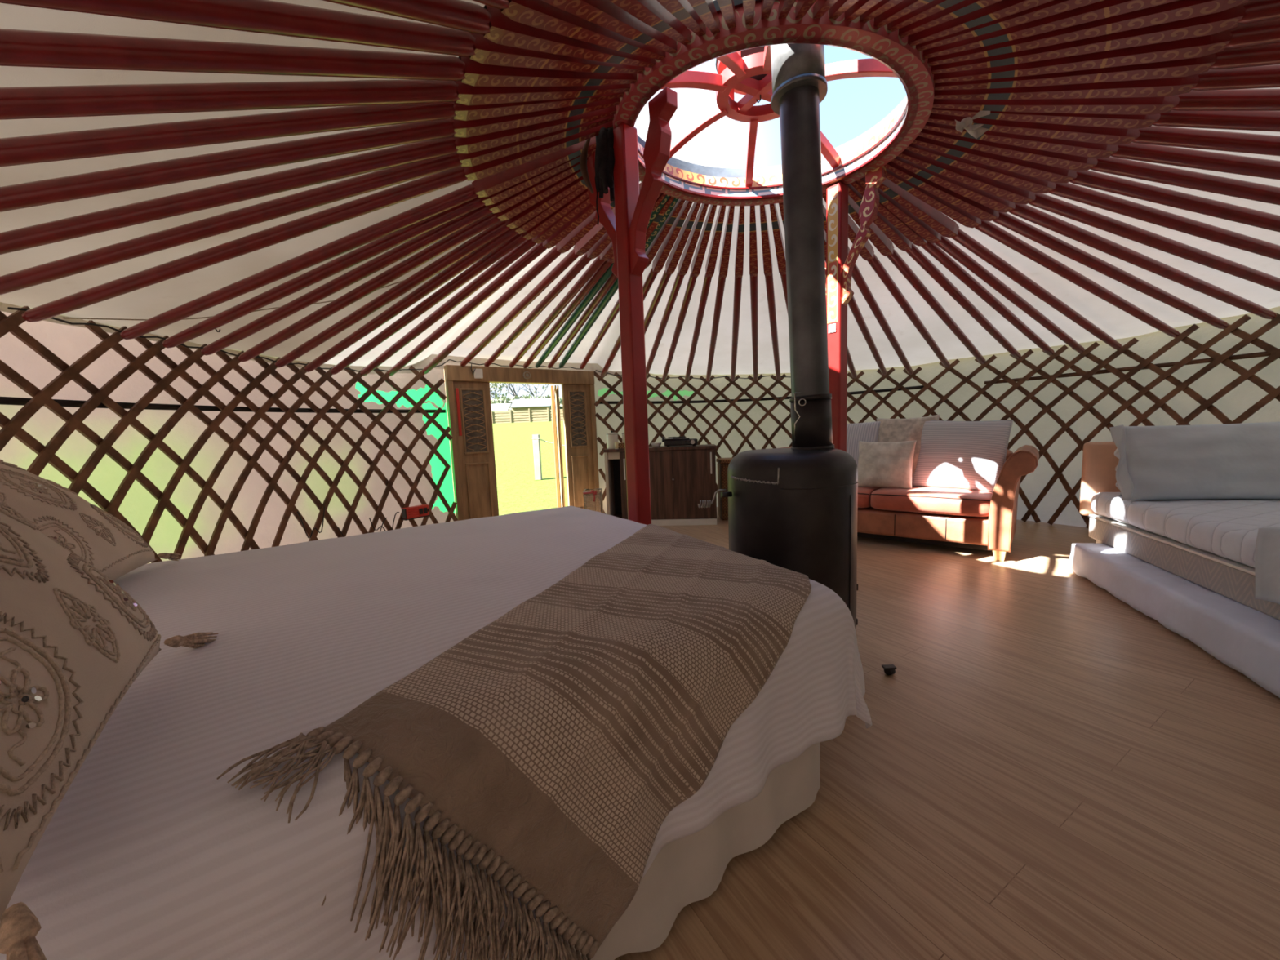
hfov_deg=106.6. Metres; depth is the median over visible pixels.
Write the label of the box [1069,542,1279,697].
mattress
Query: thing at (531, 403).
shed
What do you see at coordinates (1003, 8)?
pole
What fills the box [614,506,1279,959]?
floor
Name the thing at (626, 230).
support post
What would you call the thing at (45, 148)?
pole
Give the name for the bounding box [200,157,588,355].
pole
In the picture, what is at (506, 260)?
pole
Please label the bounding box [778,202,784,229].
pole
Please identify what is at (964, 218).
pole
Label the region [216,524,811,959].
throw blanket
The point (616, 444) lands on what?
glass
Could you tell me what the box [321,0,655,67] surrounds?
pole
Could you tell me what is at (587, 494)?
basket
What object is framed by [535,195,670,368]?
pole
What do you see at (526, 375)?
rosette
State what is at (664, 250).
pole
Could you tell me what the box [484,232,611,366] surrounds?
pole
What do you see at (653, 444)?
dish
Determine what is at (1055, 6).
pole
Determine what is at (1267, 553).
quilt
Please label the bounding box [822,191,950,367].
pole
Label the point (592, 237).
pole
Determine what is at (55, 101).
pole
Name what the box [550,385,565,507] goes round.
door
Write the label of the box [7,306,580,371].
power cable
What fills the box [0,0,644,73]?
pole
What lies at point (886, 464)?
cushion
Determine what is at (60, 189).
pole
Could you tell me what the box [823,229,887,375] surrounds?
pole
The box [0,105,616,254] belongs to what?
pole
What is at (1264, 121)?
pole
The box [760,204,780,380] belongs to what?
pole
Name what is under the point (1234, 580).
bed
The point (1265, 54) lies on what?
pole
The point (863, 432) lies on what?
cushion
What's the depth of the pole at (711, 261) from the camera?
4.07 m
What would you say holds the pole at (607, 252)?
on the door at (468, 405)
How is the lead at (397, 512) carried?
attached to the inverter
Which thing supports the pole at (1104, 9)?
attached to the skylight
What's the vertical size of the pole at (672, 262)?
0.916 m
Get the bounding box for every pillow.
[1109,422,1279,500]
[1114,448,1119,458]
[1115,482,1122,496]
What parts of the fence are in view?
panel, fence post, panel, fence post, panel, panel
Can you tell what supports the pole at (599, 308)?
on the door at (468, 405)
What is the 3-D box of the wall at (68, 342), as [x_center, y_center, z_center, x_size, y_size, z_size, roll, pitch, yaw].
[-1.990,0.020,1.825,1.684,1.965,6.334,-4,6,-15]
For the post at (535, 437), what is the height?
1.080 m
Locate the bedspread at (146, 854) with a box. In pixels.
[0,506,871,959]
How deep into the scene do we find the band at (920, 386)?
6.20 m
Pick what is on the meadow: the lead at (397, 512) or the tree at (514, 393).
the tree at (514, 393)
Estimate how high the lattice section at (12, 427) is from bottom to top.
1.801 m
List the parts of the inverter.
plate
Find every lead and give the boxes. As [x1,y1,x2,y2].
[297,506,324,537]
[337,517,386,537]
[368,511,399,530]
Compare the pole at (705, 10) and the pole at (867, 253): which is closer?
the pole at (705, 10)
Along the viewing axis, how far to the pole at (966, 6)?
1.66 m
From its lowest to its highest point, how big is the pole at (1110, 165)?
0.888 m
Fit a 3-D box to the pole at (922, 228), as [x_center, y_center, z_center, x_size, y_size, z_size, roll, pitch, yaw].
[2.658,-1.509,3.606,3.050,0.962,0.068,-5,7,-27]
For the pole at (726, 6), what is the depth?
1.66 m
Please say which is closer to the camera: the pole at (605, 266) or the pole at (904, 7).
the pole at (904, 7)
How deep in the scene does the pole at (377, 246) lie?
2.67 m
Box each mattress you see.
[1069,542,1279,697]
[1090,492,1279,568]
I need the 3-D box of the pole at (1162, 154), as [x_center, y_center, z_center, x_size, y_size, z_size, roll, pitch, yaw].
[2.929,-1.385,2.146,3.108,0.886,0.068,-1,6,10]
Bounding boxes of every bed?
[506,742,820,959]
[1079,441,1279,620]
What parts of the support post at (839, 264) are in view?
painted panel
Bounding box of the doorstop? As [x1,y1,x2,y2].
[881,664,896,675]
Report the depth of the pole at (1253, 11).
1.61 m
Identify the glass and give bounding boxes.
[614,442,618,448]
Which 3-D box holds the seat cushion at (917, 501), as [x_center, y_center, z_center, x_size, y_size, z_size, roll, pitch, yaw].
[2.530,0.160,4.114,0.865,0.188,0.660,3,8,40]
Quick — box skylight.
[612,0,934,205]
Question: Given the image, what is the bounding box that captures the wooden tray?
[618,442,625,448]
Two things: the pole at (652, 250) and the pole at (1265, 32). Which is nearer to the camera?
the pole at (1265, 32)
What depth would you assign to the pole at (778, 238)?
3.65 m
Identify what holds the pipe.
on the wood stove at (793, 509)
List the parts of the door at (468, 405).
moulding, moulding, moulding, carved pane, panel, moulding, moulding, moulding, moulding, moulding, moulding, moulding, panel, carved pane, moulding, moulding, moulding, moulding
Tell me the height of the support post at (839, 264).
2.535 m
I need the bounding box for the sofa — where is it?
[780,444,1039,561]
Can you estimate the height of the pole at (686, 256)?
0.938 m
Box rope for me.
[595,369,791,379]
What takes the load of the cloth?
attached to the pole at (1264, 121)
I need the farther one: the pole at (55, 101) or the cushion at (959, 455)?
the cushion at (959, 455)
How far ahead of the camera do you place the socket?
4.66 m
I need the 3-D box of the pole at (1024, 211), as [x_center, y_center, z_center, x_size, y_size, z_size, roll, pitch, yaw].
[2.899,-1.479,2.994,3.084,0.896,0.068,-3,6,-11]
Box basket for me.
[582,488,603,513]
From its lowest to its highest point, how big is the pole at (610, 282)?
0.812 m
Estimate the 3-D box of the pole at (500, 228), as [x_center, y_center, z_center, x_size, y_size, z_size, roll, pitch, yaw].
[-1.390,-1.344,3.103,2.714,1.016,0.068,-1,6,16]
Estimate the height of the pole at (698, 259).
0.964 m
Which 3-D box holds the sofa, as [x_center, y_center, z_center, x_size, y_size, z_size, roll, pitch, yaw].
[2.277,0.111,4.504,2.270,0.840,0.932,3,8,40]
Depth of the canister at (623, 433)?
5.44 m
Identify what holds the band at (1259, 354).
attached to the lattice section at (1249, 375)
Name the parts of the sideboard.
panel, rail, handle, door, panel, panel, door, handle, panel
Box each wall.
[0,302,455,564]
[414,354,622,374]
[590,306,1279,527]
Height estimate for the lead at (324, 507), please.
0.225 m
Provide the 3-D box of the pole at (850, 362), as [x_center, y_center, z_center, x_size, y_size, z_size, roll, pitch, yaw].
[1.788,-1.564,4.446,0.068,1.020,2.957,2,7,32]
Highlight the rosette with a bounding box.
[523,371,530,379]
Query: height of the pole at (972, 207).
0.910 m
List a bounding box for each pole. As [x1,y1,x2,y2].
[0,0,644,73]
[0,28,637,86]
[0,79,630,119]
[0,92,624,167]
[0,97,619,212]
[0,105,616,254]
[0,114,613,294]
[21,120,613,322]
[120,136,595,339]
[162,147,595,348]
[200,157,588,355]
[238,168,582,361]
[275,176,585,367]
[304,183,587,372]
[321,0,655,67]
[329,188,588,374]
[360,196,590,376]
[387,203,596,376]
[422,180,639,373]
[460,182,642,366]
[472,0,665,60]
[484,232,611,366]
[509,191,662,367]
[523,192,666,368]
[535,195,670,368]
[541,0,677,53]
[547,195,674,368]
[559,197,679,368]
[579,198,685,368]
[600,200,693,377]
[608,0,690,44]
[644,202,701,333]
[645,203,708,377]
[657,0,706,36]
[662,204,716,381]
[684,205,725,382]
[687,0,719,34]
[706,205,734,382]
[716,0,735,28]
[730,205,744,381]
[742,0,755,25]
[749,205,758,381]
[760,0,774,19]
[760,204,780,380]
[769,203,787,312]
[778,0,795,18]
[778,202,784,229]
[795,0,816,17]
[813,0,837,17]
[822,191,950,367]
[822,204,913,374]
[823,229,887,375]
[828,0,858,18]
[844,0,881,21]
[846,183,1021,359]
[847,346,857,378]
[848,194,986,364]
[850,181,1054,355]
[856,176,1084,352]
[859,0,903,22]
[873,0,933,27]
[878,177,1121,349]
[884,161,1228,328]
[885,168,1179,337]
[887,0,964,31]
[890,155,1276,319]
[897,0,1002,37]
[897,149,1279,291]
[905,142,1279,260]
[907,0,1053,46]
[911,135,1279,232]
[915,0,1103,51]
[918,128,1279,204]
[922,0,1178,58]
[923,121,1279,180]
[927,0,1248,66]
[927,113,1279,155]
[930,107,1279,131]
[931,0,1279,74]
[932,88,1279,115]
[933,17,1279,83]
[933,64,1279,99]
[934,42,1279,90]
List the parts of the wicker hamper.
lid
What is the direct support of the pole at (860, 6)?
attached to the skylight
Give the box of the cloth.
[955,110,990,138]
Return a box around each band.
[0,396,445,413]
[595,385,924,404]
[984,351,1271,384]
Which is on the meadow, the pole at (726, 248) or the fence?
the fence
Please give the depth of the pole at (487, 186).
2.53 m
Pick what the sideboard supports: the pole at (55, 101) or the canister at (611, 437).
the canister at (611, 437)
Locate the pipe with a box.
[770,43,834,449]
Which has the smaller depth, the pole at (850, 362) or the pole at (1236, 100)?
the pole at (1236, 100)
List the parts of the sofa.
arm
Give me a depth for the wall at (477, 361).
5.43 m
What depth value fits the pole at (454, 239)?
2.94 m
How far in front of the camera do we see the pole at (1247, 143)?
2.10 m
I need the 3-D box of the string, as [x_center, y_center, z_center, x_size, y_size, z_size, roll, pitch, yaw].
[-2.063,-1.211,3.007,2.167,0.570,0.305,-5,7,-25]
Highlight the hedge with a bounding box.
[490,394,562,410]
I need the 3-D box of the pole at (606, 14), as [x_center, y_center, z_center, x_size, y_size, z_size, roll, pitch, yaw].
[-0.671,-1.125,0.813,0.068,0.934,2.842,2,8,36]
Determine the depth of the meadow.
13.73 m
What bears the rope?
attached to the lattice section at (899, 385)
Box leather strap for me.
[579,137,594,193]
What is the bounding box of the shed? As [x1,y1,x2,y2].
[510,397,555,411]
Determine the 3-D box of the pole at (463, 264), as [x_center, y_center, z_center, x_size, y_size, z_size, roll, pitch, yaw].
[-1.350,-1.359,3.230,2.714,1.035,0.068,0,6,19]
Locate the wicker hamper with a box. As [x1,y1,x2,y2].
[715,457,733,519]
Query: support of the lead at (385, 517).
hanging from the lattice section at (12, 427)
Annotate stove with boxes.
[662,436,697,447]
[697,448,857,631]
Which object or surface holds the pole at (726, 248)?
attached to the skylight
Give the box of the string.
[62,271,440,320]
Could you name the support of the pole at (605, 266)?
on the door at (468, 405)
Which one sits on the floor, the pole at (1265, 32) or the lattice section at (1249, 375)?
the lattice section at (1249, 375)
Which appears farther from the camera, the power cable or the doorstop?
the power cable
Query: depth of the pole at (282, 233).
2.25 m
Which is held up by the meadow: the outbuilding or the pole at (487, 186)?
the outbuilding
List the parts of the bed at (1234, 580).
headboard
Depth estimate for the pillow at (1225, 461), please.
2.81 m
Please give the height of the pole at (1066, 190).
0.892 m
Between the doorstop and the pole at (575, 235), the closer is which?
the doorstop
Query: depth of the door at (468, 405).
5.27 m
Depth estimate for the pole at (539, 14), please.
1.54 m
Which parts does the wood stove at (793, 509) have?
spring handle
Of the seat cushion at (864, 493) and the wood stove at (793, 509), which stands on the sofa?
the seat cushion at (864, 493)
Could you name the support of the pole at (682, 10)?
attached to the skylight
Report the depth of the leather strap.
2.44 m
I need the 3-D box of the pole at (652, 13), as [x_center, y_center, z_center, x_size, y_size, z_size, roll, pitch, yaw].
[-0.533,-1.119,0.707,0.068,0.934,2.857,2,7,31]
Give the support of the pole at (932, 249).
attached to the skylight
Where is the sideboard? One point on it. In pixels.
(681, 477)
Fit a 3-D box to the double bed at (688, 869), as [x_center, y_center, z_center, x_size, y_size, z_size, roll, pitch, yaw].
[-0.737,0.651,1.586,2.197,0.605,1.930,-7,8,-36]
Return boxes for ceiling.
[0,0,1279,374]
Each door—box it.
[444,364,600,520]
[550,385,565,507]
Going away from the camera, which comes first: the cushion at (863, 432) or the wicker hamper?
the cushion at (863, 432)
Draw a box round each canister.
[605,431,617,448]
[622,431,624,443]
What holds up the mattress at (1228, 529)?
on the bed at (1234, 580)
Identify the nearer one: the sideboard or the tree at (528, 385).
the sideboard
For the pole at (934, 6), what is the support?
attached to the skylight
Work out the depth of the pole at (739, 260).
4.15 m
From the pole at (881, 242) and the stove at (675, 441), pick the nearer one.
the pole at (881, 242)
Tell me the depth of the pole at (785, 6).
1.67 m
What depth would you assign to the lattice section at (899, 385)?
6.12 m
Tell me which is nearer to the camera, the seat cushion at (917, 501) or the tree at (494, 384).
the seat cushion at (917, 501)
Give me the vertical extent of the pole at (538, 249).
1.001 m
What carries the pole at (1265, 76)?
attached to the skylight
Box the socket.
[418,507,429,514]
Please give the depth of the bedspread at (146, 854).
0.82 m
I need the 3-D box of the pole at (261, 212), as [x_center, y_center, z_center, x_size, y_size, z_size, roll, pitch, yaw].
[-1.437,-1.256,2.120,2.738,0.973,0.068,-4,6,-12]
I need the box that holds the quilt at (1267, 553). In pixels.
[1254,526,1279,604]
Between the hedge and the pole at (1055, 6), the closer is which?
the pole at (1055, 6)
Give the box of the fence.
[491,408,563,423]
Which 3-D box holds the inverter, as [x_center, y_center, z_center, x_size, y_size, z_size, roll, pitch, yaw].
[-2.187,0.312,4.640,0.105,0.116,0.251,2,7,33]
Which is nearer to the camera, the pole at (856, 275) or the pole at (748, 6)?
the pole at (748, 6)
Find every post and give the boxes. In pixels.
[532,434,564,479]
[586,86,677,524]
[825,165,885,452]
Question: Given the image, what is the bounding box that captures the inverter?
[400,504,429,520]
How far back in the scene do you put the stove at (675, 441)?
5.30 m
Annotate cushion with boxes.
[0,459,181,580]
[0,498,217,959]
[846,421,880,466]
[857,440,916,488]
[857,486,883,507]
[870,486,992,516]
[876,414,939,478]
[911,419,1013,492]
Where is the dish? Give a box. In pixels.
[650,442,662,447]
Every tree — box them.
[489,382,508,399]
[498,382,528,397]
[519,383,549,398]
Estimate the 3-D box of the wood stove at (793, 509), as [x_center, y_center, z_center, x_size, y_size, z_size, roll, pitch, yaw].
[0.667,0.354,2.156,0.557,0.985,0.623,3,8,42]
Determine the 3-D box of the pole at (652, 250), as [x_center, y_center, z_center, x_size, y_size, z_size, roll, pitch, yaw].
[-0.206,-1.640,4.507,0.068,0.813,2.815,-5,7,-22]
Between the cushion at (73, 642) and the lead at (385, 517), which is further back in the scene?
the lead at (385, 517)
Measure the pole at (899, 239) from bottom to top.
0.963 m
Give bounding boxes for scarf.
[595,127,614,224]
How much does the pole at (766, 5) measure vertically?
0.919 m
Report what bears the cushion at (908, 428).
on the sofa
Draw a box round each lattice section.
[0,306,457,563]
[594,359,1089,524]
[921,312,1279,528]
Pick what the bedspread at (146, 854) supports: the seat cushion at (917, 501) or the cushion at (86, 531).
the cushion at (86, 531)
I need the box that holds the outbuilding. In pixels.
[491,403,511,411]
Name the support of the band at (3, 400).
attached to the lattice section at (12, 427)
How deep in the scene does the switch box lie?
5.08 m
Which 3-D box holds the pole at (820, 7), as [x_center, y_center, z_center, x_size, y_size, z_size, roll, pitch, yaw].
[0.762,-1.108,0.301,0.068,0.898,2.978,-3,6,-4]
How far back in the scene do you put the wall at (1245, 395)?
4.79 m
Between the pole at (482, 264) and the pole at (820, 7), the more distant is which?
the pole at (482, 264)
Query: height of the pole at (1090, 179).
0.884 m
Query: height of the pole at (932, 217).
0.973 m
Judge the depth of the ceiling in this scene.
3.11 m
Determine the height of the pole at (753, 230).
0.992 m
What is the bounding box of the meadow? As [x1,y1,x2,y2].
[492,421,568,515]
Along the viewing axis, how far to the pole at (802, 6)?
1.67 m
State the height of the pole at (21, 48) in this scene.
0.950 m
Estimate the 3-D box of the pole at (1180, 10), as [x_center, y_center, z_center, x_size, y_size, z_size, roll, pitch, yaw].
[2.312,-1.228,0.944,3.088,0.881,0.068,4,8,43]
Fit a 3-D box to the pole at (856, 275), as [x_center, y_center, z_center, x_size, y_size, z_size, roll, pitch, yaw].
[2.088,-1.547,4.253,0.068,1.023,2.987,3,8,41]
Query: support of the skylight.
on the support post at (839, 264)
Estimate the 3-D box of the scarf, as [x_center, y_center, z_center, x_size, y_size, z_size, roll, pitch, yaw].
[-0.171,-1.548,2.449,0.123,0.447,0.134,-2,6,0]
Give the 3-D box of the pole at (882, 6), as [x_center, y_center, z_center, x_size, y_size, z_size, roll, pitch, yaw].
[1.274,-1.133,0.363,0.068,0.896,3.019,-4,6,-17]
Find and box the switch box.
[471,363,483,378]
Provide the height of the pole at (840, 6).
0.896 m
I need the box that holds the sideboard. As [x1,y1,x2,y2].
[603,444,716,525]
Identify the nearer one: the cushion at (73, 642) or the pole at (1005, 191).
the cushion at (73, 642)

